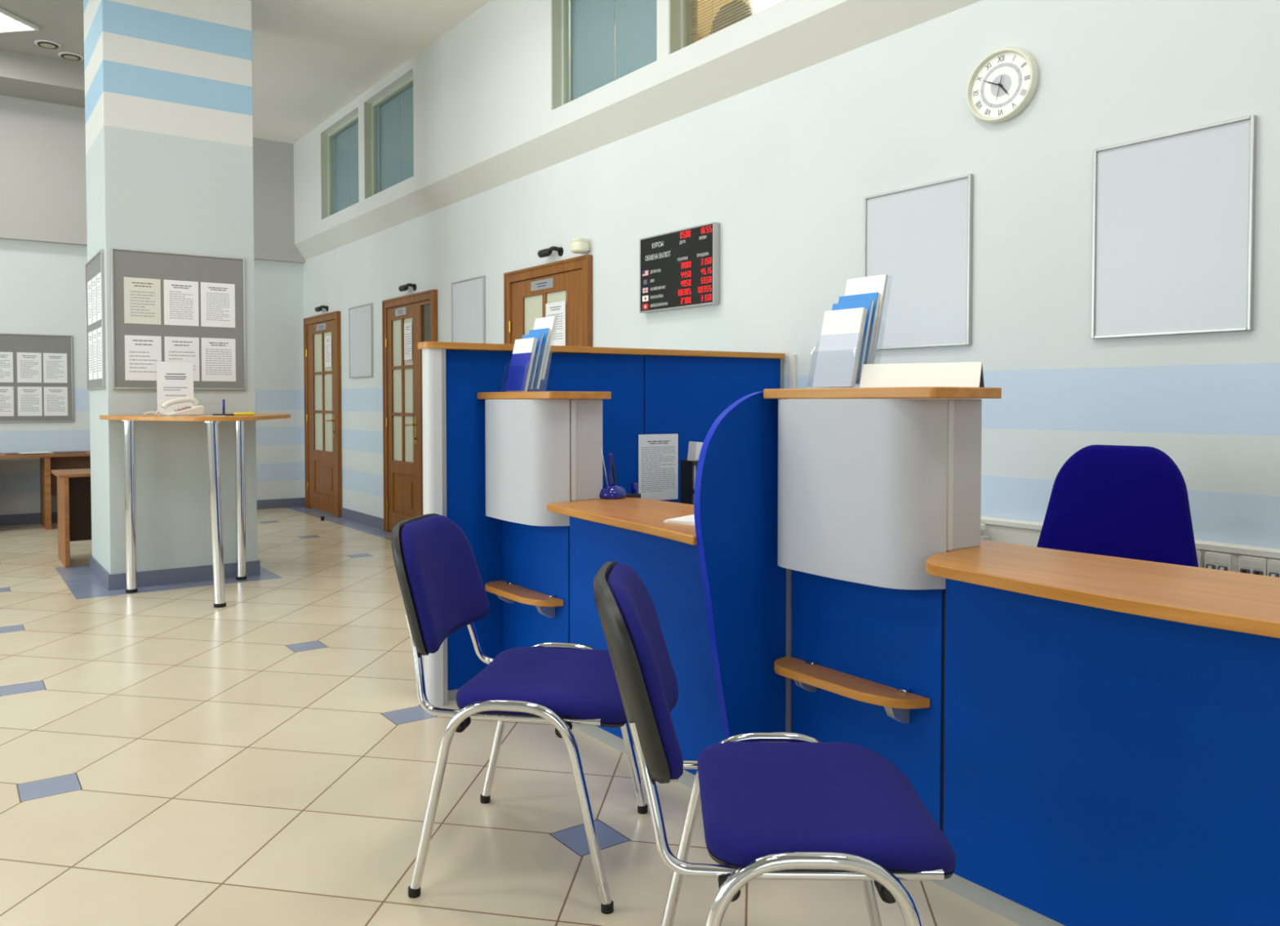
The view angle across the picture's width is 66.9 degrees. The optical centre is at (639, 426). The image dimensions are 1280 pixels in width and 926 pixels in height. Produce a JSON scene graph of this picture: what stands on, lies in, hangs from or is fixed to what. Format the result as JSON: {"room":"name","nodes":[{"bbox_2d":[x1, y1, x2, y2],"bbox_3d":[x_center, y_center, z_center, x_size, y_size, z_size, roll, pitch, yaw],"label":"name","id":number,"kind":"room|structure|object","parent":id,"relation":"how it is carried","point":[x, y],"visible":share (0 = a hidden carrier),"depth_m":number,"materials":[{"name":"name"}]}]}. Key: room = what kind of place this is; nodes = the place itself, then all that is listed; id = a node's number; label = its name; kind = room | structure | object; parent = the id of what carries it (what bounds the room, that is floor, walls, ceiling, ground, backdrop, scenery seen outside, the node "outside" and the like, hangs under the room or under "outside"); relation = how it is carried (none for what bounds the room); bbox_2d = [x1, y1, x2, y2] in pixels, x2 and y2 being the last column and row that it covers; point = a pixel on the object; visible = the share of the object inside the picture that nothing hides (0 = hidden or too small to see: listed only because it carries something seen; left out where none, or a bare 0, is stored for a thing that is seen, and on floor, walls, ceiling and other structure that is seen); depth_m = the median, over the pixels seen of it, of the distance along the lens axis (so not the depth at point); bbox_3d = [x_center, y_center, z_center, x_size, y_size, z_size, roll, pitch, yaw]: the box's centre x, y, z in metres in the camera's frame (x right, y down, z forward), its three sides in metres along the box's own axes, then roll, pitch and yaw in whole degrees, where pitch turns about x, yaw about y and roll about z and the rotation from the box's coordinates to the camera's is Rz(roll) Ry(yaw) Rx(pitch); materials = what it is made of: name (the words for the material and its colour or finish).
{"room":"public hall","nodes":[
{"label":"public hall","id":0,"kind":"room"},
{"bbox_2d":[0,239,305,515],"bbox_3d":[-6.876,-1.240,8.794,7.970,4.400,0.200,-1,2,-36],"label":"wall","id":1,"kind":"structure","parent":0,"point":[42,287],"depth_m":9.62,"materials":[{"name":"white paint"}]},
{"bbox_2d":[0,333,73,422],"bbox_3d":[-6.168,-0.463,9.192,1.360,0.855,0.018,-1,2,-36],"label":"notice board","id":2,"kind":"object","parent":1,"relation":"attached to","point":[15,343],"visible":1,"depth_m":9.42,"materials":[{"name":"grey fabric"}]},
{"bbox_2d":[0,351,13,382],"bbox_3d":[-6.100,-0.567,9.236,0.200,0.290,0.001,-1,2,-36],"label":"notice sheet","id":3,"kind":"object","parent":2,"relation":"attached to","point":[6,357],"visible":1,"depth_m":9.26,"materials":[{"name":"white paper"}]},
{"bbox_2d":[0,386,13,416],"bbox_3d":[-6.100,-0.241,9.245,0.200,0.283,0.001,-1,2,-36],"label":"notice sheet","id":4,"kind":"object","parent":2,"relation":"attached to","point":[6,393],"visible":1,"depth_m":9.27,"materials":[{"name":"white paper"}]},
{"bbox_2d":[17,351,41,382],"bbox_3d":[-5.912,-0.571,9.371,0.200,0.290,0.001,-1,2,-36],"label":"notice sheet","id":5,"kind":"object","parent":2,"relation":"attached to","point":[28,364],"visible":1,"depth_m":9.37,"materials":[{"name":"white paper"}]},
{"bbox_2d":[17,386,42,416],"bbox_3d":[-5.912,-0.244,9.380,0.200,0.283,0.001,-1,2,-36],"label":"notice sheet","id":6,"kind":"object","parent":2,"relation":"attached to","point":[29,398],"visible":1,"depth_m":9.38,"materials":[{"name":"white paper"}]},
{"bbox_2d":[43,352,66,382],"bbox_3d":[-5.737,-0.574,9.498,0.200,0.290,0.001,-1,2,-36],"label":"notice sheet","id":7,"kind":"object","parent":2,"relation":"attached to","point":[55,365],"visible":1,"depth_m":9.49,"materials":[{"name":"white paper"}]},
{"bbox_2d":[44,386,67,415],"bbox_3d":[-5.737,-0.248,9.507,0.200,0.283,0.001,-1,2,-36],"label":"notice sheet","id":8,"kind":"object","parent":2,"relation":"attached to","point":[55,398],"visible":1,"depth_m":9.51,"materials":[{"name":"white paper"}]},
{"bbox_2d":[0,50,84,107],"bbox_3d":[-7.502,-3.250,7.838,5.500,0.330,0.930,-1,2,-36],"label":"trim","id":9,"kind":"structure","parent":1,"relation":"attached to","point":[22,76],"depth_m":8.85,"materials":[{"name":"grey paint"}]},
{"bbox_2d":[0,497,304,525],"bbox_3d":[-6.840,0.912,8.748,7.506,0.100,0.014,-1,2,-36],"label":"baseboard","id":10,"kind":"structure","parent":1,"relation":"attached to","point":[35,517],"depth_m":9.52,"materials":[{"name":"blue tile"}]},
{"bbox_2d":[0,94,306,263],"bbox_3d":[-6.809,-2.603,8.621,7.520,1.665,0.100,-1,2,-36],"label":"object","id":11,"kind":"structure","parent":1,"relation":"attached to","point":[43,183],"depth_m":9.41,"materials":[{"name":"grey paint"}]},
{"bbox_2d":[83,0,257,573],"bbox_3d":[-3.266,-1.184,6.717,0.895,4.400,0.935,-1,2,-36],"label":"wall column","id":12,"kind":"structure","parent":0,"point":[169,118],"depth_m":6.33,"materials":[{"name":"paint"}]},
{"bbox_2d":[84,248,106,390],"bbox_3d":[-3.650,-0.690,6.481,0.018,0.885,0.830,-1,2,-36],"label":"notice board","id":13,"kind":"object","parent":12,"relation":"attached to","point":[95,265],"visible":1,"depth_m":6.39,"materials":[{"name":"grey fabric"}]},
{"bbox_2d":[87,279,92,325],"bbox_3d":[-3.792,-0.852,6.670,0.001,0.300,0.210,-1,2,-36],"label":"notice sheet","id":14,"kind":"object","parent":13,"relation":"attached to","point":[89,283],"visible":1,"depth_m":6.66,"materials":[{"name":"white paper"}]},
{"bbox_2d":[88,331,93,380],"bbox_3d":[-3.792,-0.487,6.680,0.001,0.330,0.210,-1,2,-36],"label":"notice sheet","id":15,"kind":"object","parent":13,"relation":"attached to","point":[90,334],"visible":1,"depth_m":6.67,"materials":[{"name":"white paper"}]},
{"bbox_2d":[91,275,96,323],"bbox_3d":[-3.651,-0.847,6.476,0.001,0.300,0.210,-1,2,-36],"label":"notice sheet","id":16,"kind":"object","parent":13,"relation":"attached to","point":[94,279],"visible":1,"depth_m":6.47,"materials":[{"name":"white paper"}]},
{"bbox_2d":[92,328,97,379],"bbox_3d":[-3.651,-0.482,6.486,0.001,0.330,0.210,-1,2,-36],"label":"notice sheet","id":17,"kind":"object","parent":13,"relation":"attached to","point":[95,331],"visible":1,"depth_m":6.48,"materials":[{"name":"white paper"}]},
{"bbox_2d":[96,272,101,320],"bbox_3d":[-3.511,-0.842,6.281,0.001,0.300,0.210,-1,2,-36],"label":"notice sheet","id":18,"kind":"object","parent":13,"relation":"attached to","point":[99,275],"visible":1,"depth_m":6.28,"materials":[{"name":"white paper"}]},
{"bbox_2d":[97,326,102,378],"bbox_3d":[-3.511,-0.477,6.291,0.001,0.330,0.210,-1,2,-36],"label":"notice sheet","id":19,"kind":"object","parent":13,"relation":"attached to","point":[100,329],"visible":1,"depth_m":6.29,"materials":[{"name":"white paper"}]},
{"bbox_2d":[89,554,260,590],"bbox_3d":[-3.266,0.967,6.776,0.923,0.098,0.963,-1,2,-36],"label":"baseboard","id":20,"kind":"structure","parent":12,"relation":"attached to","point":[180,575],"depth_m":6.37,"materials":[{"name":"blue tile"}]},
{"bbox_2d":[111,247,246,390],"bbox_3d":[-3.002,-0.687,6.333,0.802,0.892,0.018,-1,2,-36],"label":"notice board","id":21,"kind":"object","parent":12,"relation":"attached to","point":[125,262],"visible":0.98,"depth_m":6.31,"materials":[{"name":"grey fabric"}]},
{"bbox_2d":[124,276,160,324],"bbox_3d":[-3.184,-0.803,6.196,0.211,0.292,0.001,-1,2,-36],"label":"notice sheet","id":22,"kind":"object","parent":21,"relation":"attached to","point":[142,296],"visible":1,"depth_m":6.20,"materials":[{"name":"white paper"}]},
{"bbox_2d":[124,334,161,380],"bbox_3d":[-3.184,-0.439,6.206,0.211,0.287,0.001,-1,2,-36],"label":"notice sheet","id":23,"kind":"object","parent":21,"relation":"attached to","point":[142,353],"visible":0.98,"depth_m":6.20,"materials":[{"name":"white paper"}]},
{"bbox_2d":[163,279,199,326],"bbox_3d":[-2.999,-0.807,6.330,0.208,0.292,0.001,-1,2,-36],"label":"notice sheet","id":24,"kind":"object","parent":21,"relation":"attached to","point":[180,297],"visible":1,"depth_m":6.33,"materials":[{"name":"white paper"}]},
{"bbox_2d":[164,336,199,381],"bbox_3d":[-2.999,-0.443,6.340,0.208,0.287,0.001,-1,2,-36],"label":"notice sheet","id":25,"kind":"object","parent":21,"relation":"attached to","point":[176,348],"visible":0.7,"depth_m":6.34,"materials":[{"name":"white paper"}]},
{"bbox_2d":[200,281,235,327],"bbox_3d":[-2.816,-0.810,6.461,0.214,0.292,0.001,-1,2,-36],"label":"notice sheet","id":26,"kind":"object","parent":21,"relation":"attached to","point":[217,300],"visible":1,"depth_m":6.46,"materials":[{"name":"white paper"}]},
{"bbox_2d":[201,337,235,381],"bbox_3d":[-2.816,-0.446,6.471,0.214,0.287,0.001,-1,2,-36],"label":"notice sheet","id":27,"kind":"object","parent":21,"relation":"attached to","point":[218,354],"visible":1,"depth_m":6.47,"materials":[{"name":"white paper"}]},
{"bbox_2d":[0,0,782,153],"bbox_3d":[-2.156,-3.114,3.589,9.200,0.370,14.080,-1,2,-36],"label":"ceiling","id":28,"kind":"structure","parent":0,"point":[311,59],"depth_m":7.82,"materials":[{"name":"white paint"}]},
{"bbox_2d":[0,8,39,33],"bbox_3d":[-5.342,-3.299,7.798,0.600,0.030,0.600,0,2,9],"label":"recessed light","id":29,"kind":"object","parent":28,"relation":"in","point":[9,22],"visible":1,"depth_m":7.94,"materials":[{"name":"white paint"}]},
{"bbox_2d":[0,13,29,29],"bbox_3d":[-5.342,-3.304,7.798,0.560,0.004,0.560,0,2,9],"label":"diffuser","id":30,"kind":"object","parent":29,"relation":"attached to","point":[7,20],"depth_m":7.92,"materials":[{"name":"white plastic"}]},
{"bbox_2d":[0,506,1021,925],"bbox_3d":[-2.156,1.149,3.706,9.200,0.100,14.080,-1,2,-36],"label":"floor","id":31,"kind":"structure","parent":0,"point":[169,757],"depth_m":3.01,"materials":[{"name":"tile"}]},
{"bbox_2d":[0,450,90,529],"bbox_3d":[-6.059,0.609,8.892,2.950,0.698,0.620,-1,2,-36],"label":"writing desk","id":32,"kind":"object","parent":31,"relation":"on","point":[48,461],"visible":0.41,"depth_m":9.12,"materials":[{"name":"brown wood"}]},
{"bbox_2d":[51,468,91,567],"bbox_3d":[-3.916,0.663,7.387,0.935,0.672,0.570,-1,2,-36],"label":"side table","id":33,"kind":"object","parent":31,"relation":"on","point":[73,486],"visible":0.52,"depth_m":7.21,"materials":[{"name":"brown wood"}]},
{"bbox_2d":[99,413,290,607],"bbox_3d":[-2.627,0.484,5.992,1.130,1.106,1.031,-1,2,-36],"label":"table","id":34,"kind":"object","parent":31,"relation":"on","point":[129,420],"visible":1,"depth_m":6.01,"materials":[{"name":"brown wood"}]},
{"bbox_2d":[143,396,204,415],"bbox_3d":[-2.810,-0.122,5.825,0.160,0.111,0.342,1,2,40],"label":"telephone","id":35,"kind":"object","parent":34,"relation":"on","point":[188,410],"visible":1,"depth_m":5.84,"materials":[{"name":"beige plastic"}]},
{"bbox_2d":[155,361,194,413],"bbox_3d":[-2.910,-0.240,6.065,0.216,0.337,0.070,-1,2,-36],"label":"notice sheet","id":36,"kind":"object","parent":34,"relation":"on","point":[175,380],"visible":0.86,"depth_m":6.06,"materials":[{"name":"white paper"}]},
{"bbox_2d":[391,513,648,914],"bbox_3d":[-0.321,0.689,2.581,0.627,0.882,0.584,0,2,9],"label":"chair","id":37,"kind":"object","parent":31,"relation":"on","point":[562,685],"visible":0.94,"depth_m":2.42,"materials":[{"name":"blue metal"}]},
{"bbox_2d":[417,341,784,706],"bbox_3d":[-0.083,0.371,4.250,1.795,1.426,0.112,-1,2,-31],"label":"screen","id":38,"kind":"object","parent":31,"relation":"on","point":[654,391],"visible":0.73,"depth_m":3.95,"materials":[{"name":"blue laminate"}]},
{"bbox_2d":[638,433,678,500],"bbox_3d":[0.083,0.182,4.331,0.208,0.296,0.001,-1,2,-31],"label":"list","id":39,"kind":"object","parent":38,"relation":"attached to","point":[658,454],"visible":1,"depth_m":4.33,"materials":[{"name":"white paper"}]},
{"bbox_2d":[476,391,786,787],"bbox_3d":[-0.093,0.492,3.388,0.504,1.231,1.511,-1,2,-36],"label":"reception desk","id":40,"kind":"object","parent":31,"relation":"on","point":[544,458],"depth_m":3.51,"materials":[{"name":"blue laminate"}]},
{"bbox_2d":[484,580,563,606],"bbox_3d":[-0.468,0.646,3.739,0.104,0.024,0.494,-1,2,-36],"label":"shelf","id":41,"kind":"object","parent":40,"relation":"attached to","point":[519,591],"depth_m":3.69,"materials":[{"name":"brown wood"}]},
{"bbox_2d":[476,391,611,399],"bbox_3d":[-0.381,-0.119,3.726,0.267,0.027,0.587,-1,2,-36],"label":"shelf","id":42,"kind":"object","parent":40,"relation":"attached to","point":[540,394],"depth_m":3.52,"materials":[{"name":"brown wood"}]},
{"bbox_2d":[599,444,635,499],"bbox_3d":[-0.088,0.169,3.642,0.148,0.200,0.112,0,2,-3],"label":"pen holder","id":43,"kind":"object","parent":40,"relation":"on","point":[610,491],"visible":0.98,"depth_m":3.62,"materials":[{"name":"blue plastic"}]},
{"bbox_2d":[546,497,697,545],"bbox_3d":[-0.062,0.290,3.340,0.504,0.026,1.405,-1,2,-36],"label":"countertop","id":44,"kind":"structure","parent":40,"relation":"on","point":[647,516],"depth_m":3.16,"materials":[{"name":"brown wood"}]},
{"bbox_2d":[663,514,694,524],"bbox_3d":[0.254,0.284,2.905,0.305,0.010,0.223,1,2,40],"label":"paper stack","id":45,"kind":"object","parent":40,"relation":"on","point":[689,519],"visible":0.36,"depth_m":2.90,"materials":[{"name":"white paper"}]},
{"bbox_2d":[680,459,697,504],"bbox_3d":[0.243,0.275,4.185,0.110,0.262,0.080,-1,2,-36],"label":"desk organizer","id":46,"kind":"object","parent":40,"relation":"on","point":[687,490],"visible":0.2,"depth_m":4.14,"materials":[{"name":"black plastic"}]},
{"bbox_2d":[687,440,702,488],"bbox_3d":[0.242,0.230,4.185,0.113,0.332,0.053,-1,2,-36],"label":"bundle","id":47,"kind":"object","parent":46,"relation":"in","point":[694,447],"visible":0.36,"depth_m":4.16,"materials":[{"name":"white paper"}]},
{"bbox_3d":[-0.427,-0.284,3.765,0.167,0.300,0.167,-1,2,-36],"label":"holder","id":48,"kind":"object","parent":40,"relation":"on","visible":0},
{"bbox_2d":[505,337,537,391],"bbox_3d":[-0.460,-0.237,3.742,0.061,0.206,0.150,-1,2,-36],"label":"leaflet","id":49,"kind":"object","parent":48,"relation":"in","point":[523,353],"visible":1,"depth_m":3.72,"materials":[{"name":"blue paper"}]},
{"bbox_2d":[521,333,542,389],"bbox_3d":[-0.438,-0.253,3.758,0.058,0.216,0.151,-1,2,-36],"label":"leaflet","id":50,"kind":"object","parent":48,"relation":"in","point":[539,335],"visible":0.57,"depth_m":3.70,"materials":[{"name":"blue paper"}]},
{"bbox_2d":[528,328,551,388],"bbox_3d":[-0.413,-0.263,3.775,0.065,0.234,0.150,-1,2,-36],"label":"leaflet","id":51,"kind":"object","parent":48,"relation":"in","point":[546,331],"visible":0.46,"depth_m":3.72,"materials":[{"name":"blue paper"}]},
{"bbox_2d":[533,315,556,379],"bbox_3d":[-0.393,-0.306,3.789,0.064,0.245,0.149,-1,2,-36],"label":"leaflet","id":52,"kind":"object","parent":48,"relation":"in","point":[547,322],"visible":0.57,"depth_m":3.74,"materials":[{"name":"white paper"}]},
{"bbox_2d":[693,391,786,738],"bbox_3d":[0.284,0.514,2.713,0.321,1.224,0.025,-1,2,-36],"label":"divider panel","id":53,"kind":"object","parent":31,"relation":"on","point":[735,493],"visible":0.84,"depth_m":2.70,"materials":[{"name":"blue laminate"}]},
{"bbox_2d":[592,560,955,925],"bbox_3d":[0.228,0.710,1.805,0.627,0.882,0.584,0,2,1],"label":"chair","id":54,"kind":"object","parent":31,"relation":"on","point":[775,805],"visible":1,"depth_m":1.63,"materials":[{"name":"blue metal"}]},
{"bbox_2d":[980,534,989,540],"bbox_3d":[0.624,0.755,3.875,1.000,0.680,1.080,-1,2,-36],"label":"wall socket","id":55,"kind":"object","parent":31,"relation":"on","point":[985,537],"visible":0.08,"depth_m":3.71,"materials":[{"name":"white plastic"}]},
{"bbox_2d":[763,386,1279,925],"bbox_3d":[0.910,0.525,2.198,0.490,1.231,1.536,-1,2,-36],"label":"reception desk","id":56,"kind":"object","parent":31,"relation":"on","point":[1091,740],"depth_m":2.18,"materials":[{"name":"blue laminate"}]},
{"bbox_2d":[773,655,929,708],"bbox_3d":[0.530,0.678,2.561,0.104,0.024,0.494,-1,2,-36],"label":"shelf","id":57,"kind":"object","parent":56,"relation":"attached to","point":[842,680],"depth_m":2.52,"materials":[{"name":"brown wood"}]},
{"bbox_2d":[763,386,1001,398],"bbox_3d":[0.617,-0.087,2.548,0.267,0.027,0.587,-1,2,-36],"label":"shelf","id":58,"kind":"object","parent":56,"relation":"attached to","point":[883,392],"depth_m":2.36,"materials":[{"name":"brown wood"}]},
{"bbox_2d":[859,361,984,387],"bbox_3d":[0.707,-0.129,2.443,0.301,0.062,0.052,1,2,33],"label":"sign","id":59,"kind":"object","parent":56,"relation":"on","point":[966,374],"visible":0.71,"depth_m":2.42,"materials":[{"name":"white"}]},
{"bbox_2d":[925,539,1279,638],"bbox_3d":[0.932,0.322,2.162,0.490,0.026,1.460,-1,2,-36],"label":"countertop","id":60,"kind":"structure","parent":56,"relation":"on","point":[1233,601],"depth_m":1.96,"materials":[{"name":"brown wood"}]},
{"bbox_3d":[0.563,-0.252,2.597,0.167,0.300,0.154,-1,2,-36],"label":"holder","id":61,"kind":"object","parent":56,"relation":"on","visible":0},
{"bbox_2d":[812,306,866,387],"bbox_3d":[0.530,-0.208,2.575,0.062,0.209,0.137,-1,2,-36],"label":"leaflet","id":62,"kind":"object","parent":61,"relation":"in","point":[842,330],"visible":1,"depth_m":2.56,"materials":[{"name":"white paper"}]},
{"bbox_2d":[831,299,874,383],"bbox_3d":[0.552,-0.224,2.590,0.059,0.222,0.138,-1,2,-36],"label":"leaflet","id":63,"kind":"object","parent":61,"relation":"in","point":[868,304],"visible":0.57,"depth_m":2.54,"materials":[{"name":"blue paper"}]},
{"bbox_2d":[838,292,880,364],"bbox_3d":[0.571,-0.235,2.603,0.067,0.242,0.137,-1,2,-36],"label":"leaflet","id":64,"kind":"object","parent":61,"relation":"in","point":[875,296],"visible":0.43,"depth_m":2.56,"materials":[{"name":"blue paper"}]},
{"bbox_2d":[844,274,888,364],"bbox_3d":[0.596,-0.284,2.620,0.064,0.245,0.137,-1,2,-36],"label":"leaflet","id":65,"kind":"object","parent":61,"relation":"in","point":[877,283],"visible":0.43,"depth_m":2.59,"materials":[{"name":"white paper"}]},
{"bbox_2d":[1036,444,1198,567],"bbox_3d":[1.311,0.592,2.853,0.553,1.060,0.580,1,2,41],"label":"office chair","id":66,"kind":"object","parent":31,"relation":"on","point":[1132,502],"visible":0.3,"depth_m":2.94,"materials":[{"name":"fabric"}]},
{"bbox_2d":[293,0,847,244],"bbox_3d":[0.196,-2.573,5.301,0.200,1.405,14.080,-1,2,-36],"label":"wall","id":67,"kind":"structure","parent":0,"point":[482,90],"depth_m":6.94,"materials":[{"name":"white paint"}]},
{"bbox_2d":[320,113,359,219],"bbox_3d":[-2.899,-2.554,9.550,0.145,0.895,1.110,-1,2,-36],"label":"window","id":68,"kind":"structure","parent":67,"relation":"in","point":[346,148],"depth_m":9.85,"materials":[{"name":"blue glass"}]},
{"bbox_2d":[334,120,359,213],"bbox_3d":[-2.845,-2.550,9.589,0.011,0.885,1.090,-1,2,-36],"label":"blind","id":69,"kind":"object","parent":68,"relation":"attached to","point":[346,148],"depth_m":9.71,"materials":[{"name":"blue"}]},
{"bbox_2d":[364,75,413,199],"bbox_3d":[-2.150,-2.526,8.512,0.145,0.895,1.150,-1,2,-36],"label":"window","id":70,"kind":"structure","parent":67,"relation":"in","point":[395,114],"depth_m":8.76,"materials":[{"name":"blue glass"}]},
{"bbox_2d":[378,83,413,191],"bbox_3d":[-2.096,-2.522,8.551,0.011,0.885,1.130,-1,2,-36],"label":"blind","id":71,"kind":"object","parent":70,"relation":"attached to","point":[395,114],"depth_m":8.65,"materials":[{"name":"blue"}]},
{"bbox_2d":[551,0,657,110],"bbox_3d":[-0.179,-2.451,5.780,0.145,0.895,1.130,-1,2,-36],"label":"window","id":72,"kind":"structure","parent":67,"relation":"in","point":[595,24],"depth_m":6.01,"materials":[{"name":"blue glass"}]},
{"bbox_2d":[668,0,783,54],"bbox_3d":[0.551,-2.426,4.769,0.146,0.890,1.155,-1,2,-36],"label":"window","id":73,"kind":"structure","parent":67,"relation":"in","point":[677,9],"depth_m":5.20,"materials":[{"name":"grey paint"}]},
{"bbox_2d":[690,0,783,44],"bbox_3d":[0.605,-2.427,4.808,0.013,0.890,1.115,-1,2,-36],"label":"blind","id":74,"kind":"object","parent":73,"relation":"attached to","point":[695,1],"depth_m":5.08,"materials":[{"name":"beige"}]},
{"bbox_2d":[614,35,703,79],"bbox_3d":[1.165,-2.170,5.653,1.430,1.630,4.100,-1,2,-36],"label":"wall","id":75,"kind":"structure","parent":0,"point":[697,36],"depth_m":7.08,"materials":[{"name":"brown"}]},
{"bbox_2d":[710,0,752,34],"bbox_3d":[0.543,-1.991,5.777,0.280,1.063,0.280,0,2,6],"label":"office chair","id":76,"kind":"object","parent":75,"relation":"on","point":[736,0],"visible":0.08,"depth_m":5.74,"materials":[{"name":"black plastic"}]},
{"bbox_2d":[302,0,1279,548],"bbox_3d":[0.314,-0.329,5.447,0.250,2.760,14.080,-1,2,-36],"label":"wall","id":77,"kind":"structure","parent":0,"point":[786,166],"depth_m":3.81,"materials":[{"name":"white paint"}]},
{"bbox_2d":[303,311,342,516],"bbox_3d":[-3.415,-0.136,10.342,0.080,2.108,1.120,-1,2,-36],"label":"door","id":78,"kind":"structure","parent":77,"relation":"in","point":[322,384],"depth_m":10.32,"materials":[{"name":"brown wood"}]},
{"bbox_2d":[324,335,331,366],"bbox_3d":[-3.267,-0.787,10.141,0.001,0.320,0.200,-1,2,-36],"label":"notice sheet","id":79,"kind":"object","parent":78,"relation":"attached to","point":[327,339],"visible":1,"depth_m":10.14,"materials":[{"name":"white paper"}]},
{"bbox_2d":[304,497,383,528],"bbox_3d":[0.265,1.005,5.325,0.014,0.100,13.880,-1,2,-36],"label":"baseboard","id":80,"kind":"structure","parent":77,"relation":"attached to","point":[374,521],"depth_m":9.42,"materials":[{"name":"blue tile"}]},
{"bbox_2d":[348,302,373,377],"bbox_3d":[-2.712,-0.824,9.399,0.020,0.695,0.620,-1,2,-36],"label":"poster frame","id":81,"kind":"object","parent":77,"relation":"attached to","point":[361,317],"visible":1,"depth_m":9.38,"materials":[{"name":"white paper"}]},
{"bbox_2d":[382,288,437,531],"bbox_3d":[-2.026,-0.084,8.417,0.080,2.108,1.130,-1,2,-36],"label":"door","id":82,"kind":"structure","parent":77,"relation":"in","point":[402,413],"depth_m":8.53,"materials":[{"name":"brown wood"}]},
{"bbox_2d":[404,322,412,359],"bbox_3d":[-2.015,-0.739,8.406,0.001,0.320,0.170,-1,2,-36],"label":"notice sheet","id":83,"kind":"object","parent":82,"relation":"attached to","point":[407,326],"visible":1,"depth_m":8.40,"materials":[{"name":"white paper"}]},
{"bbox_2d":[451,275,485,342],"bbox_3d":[-1.330,-0.780,7.484,0.020,0.712,0.565,-1,2,-36],"label":"poster frame","id":84,"kind":"object","parent":77,"relation":"attached to","point":[468,295],"visible":0.59,"depth_m":7.46,"materials":[{"name":"white plastic"}]},
{"bbox_2d":[503,254,592,346],"bbox_3d":[-0.652,-0.032,6.512,0.080,2.108,1.107,-1,2,-36],"label":"door","id":85,"kind":"structure","parent":77,"relation":"in","point":[526,291],"depth_m":6.41,"materials":[{"name":"brown wood"}]},
{"bbox_2d":[545,300,565,346],"bbox_3d":[-0.558,-0.674,6.387,0.001,0.290,0.250,-1,2,-36],"label":"notice sheet","id":86,"kind":"object","parent":85,"relation":"attached to","point":[557,309],"visible":0.69,"depth_m":6.35,"materials":[{"name":"white paper"}]},
{"bbox_2d":[537,246,563,257],"bbox_3d":[-0.597,-1.151,6.394,0.212,0.062,0.076,1,2,42],"label":"lamp","id":87,"kind":"object","parent":77,"relation":"attached to","point":[548,251],"visible":1,"depth_m":6.36,"materials":[{"name":"black plastic"}]},
{"bbox_2d":[570,237,590,253],"bbox_3d":[-0.379,-1.135,6.073,0.116,0.088,0.112,-1,2,-36],"label":"sensor","id":88,"kind":"object","parent":77,"relation":"attached to","point":[579,245],"visible":1,"depth_m":6.03,"materials":[{"name":"beige plastic"}]},
{"bbox_2d":[294,0,982,260],"bbox_3d":[0.265,-1.790,5.372,0.370,0.165,14.080,-1,2,-36],"label":"ledge","id":89,"kind":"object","parent":77,"relation":"attached to","point":[849,25],"depth_m":5.26,"materials":[{"name":"white paint"}]},
{"bbox_2d":[639,222,719,313],"bbox_3d":[0.208,-0.861,5.327,0.045,0.425,0.663,-1,2,-36],"label":"display","id":90,"kind":"object","parent":77,"relation":"attached to","point":[680,268],"visible":1,"depth_m":5.28,"materials":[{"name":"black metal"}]},
{"bbox_2d":[789,354,796,399],"bbox_3d":[0.734,-0.022,4.642,0.020,0.650,0.028,-1,2,-36],"label":"cable conduit","id":91,"kind":"object","parent":77,"relation":"attached to","point":[793,379],"visible":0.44,"depth_m":4.63,"materials":[{"name":"white"}]},
{"bbox_2d":[863,173,973,350],"bbox_3d":[1.150,-0.666,4.047,0.020,0.673,0.543,-1,2,-36],"label":"poster frame","id":92,"kind":"object","parent":77,"relation":"attached to","point":[920,236],"visible":0.79,"depth_m":4.01,"materials":[{"name":"white paper"}]},
{"bbox_2d":[965,46,1038,123],"bbox_3d":[1.379,-1.303,3.700,0.034,0.276,0.301,-1,2,-36],"label":"wall clock","id":93,"kind":"object","parent":77,"relation":"attached to","point":[1005,82],"visible":1,"depth_m":3.69,"materials":[{"name":"beige plastic"}]},
{"bbox_2d":[980,515,1279,572],"bbox_3d":[2.160,0.443,2.644,0.058,0.120,4.740,-1,2,-36],"label":"cable conduit","id":94,"kind":"object","parent":77,"relation":"attached to","point":[1023,532],"visible":0.02,"depth_m":3.58,"materials":[{"name":"white plastic"}]},
{"bbox_2d":[1204,551,1231,571],"bbox_3d":[1.819,0.433,3.051,0.018,0.068,0.076,-1,2,-36],"label":"wall socket","id":95,"kind":"object","parent":94,"relation":"attached to","point":[1218,561],"visible":0.65,"depth_m":3.05,"materials":[{"name":"white plastic"}]},
{"bbox_2d":[1238,555,1266,575],"bbox_3d":[1.878,0.435,2.970,0.018,0.068,0.076,-1,2,-36],"label":"wall socket","id":96,"kind":"object","parent":94,"relation":"attached to","point":[1251,565],"visible":0.67,"depth_m":2.97,"materials":[{"name":"white plastic"}]},
{"bbox_2d":[1266,559,1279,577],"bbox_3d":[1.925,0.437,2.905,0.018,0.068,0.076,-1,2,-36],"label":"wall socket","id":97,"kind":"object","parent":94,"relation":"attached to","point":[1273,565],"visible":0.62,"depth_m":2.92,"materials":[{"name":"white plastic"}]},
{"bbox_2d":[1091,114,1256,338],"bbox_3d":[1.753,-0.637,3.212,0.020,0.665,0.515,-1,2,-36],"label":"poster frame","id":98,"kind":"object","parent":77,"relation":"attached to","point":[1173,213],"visible":1,"depth_m":3.19,"materials":[{"name":"white plastic"}]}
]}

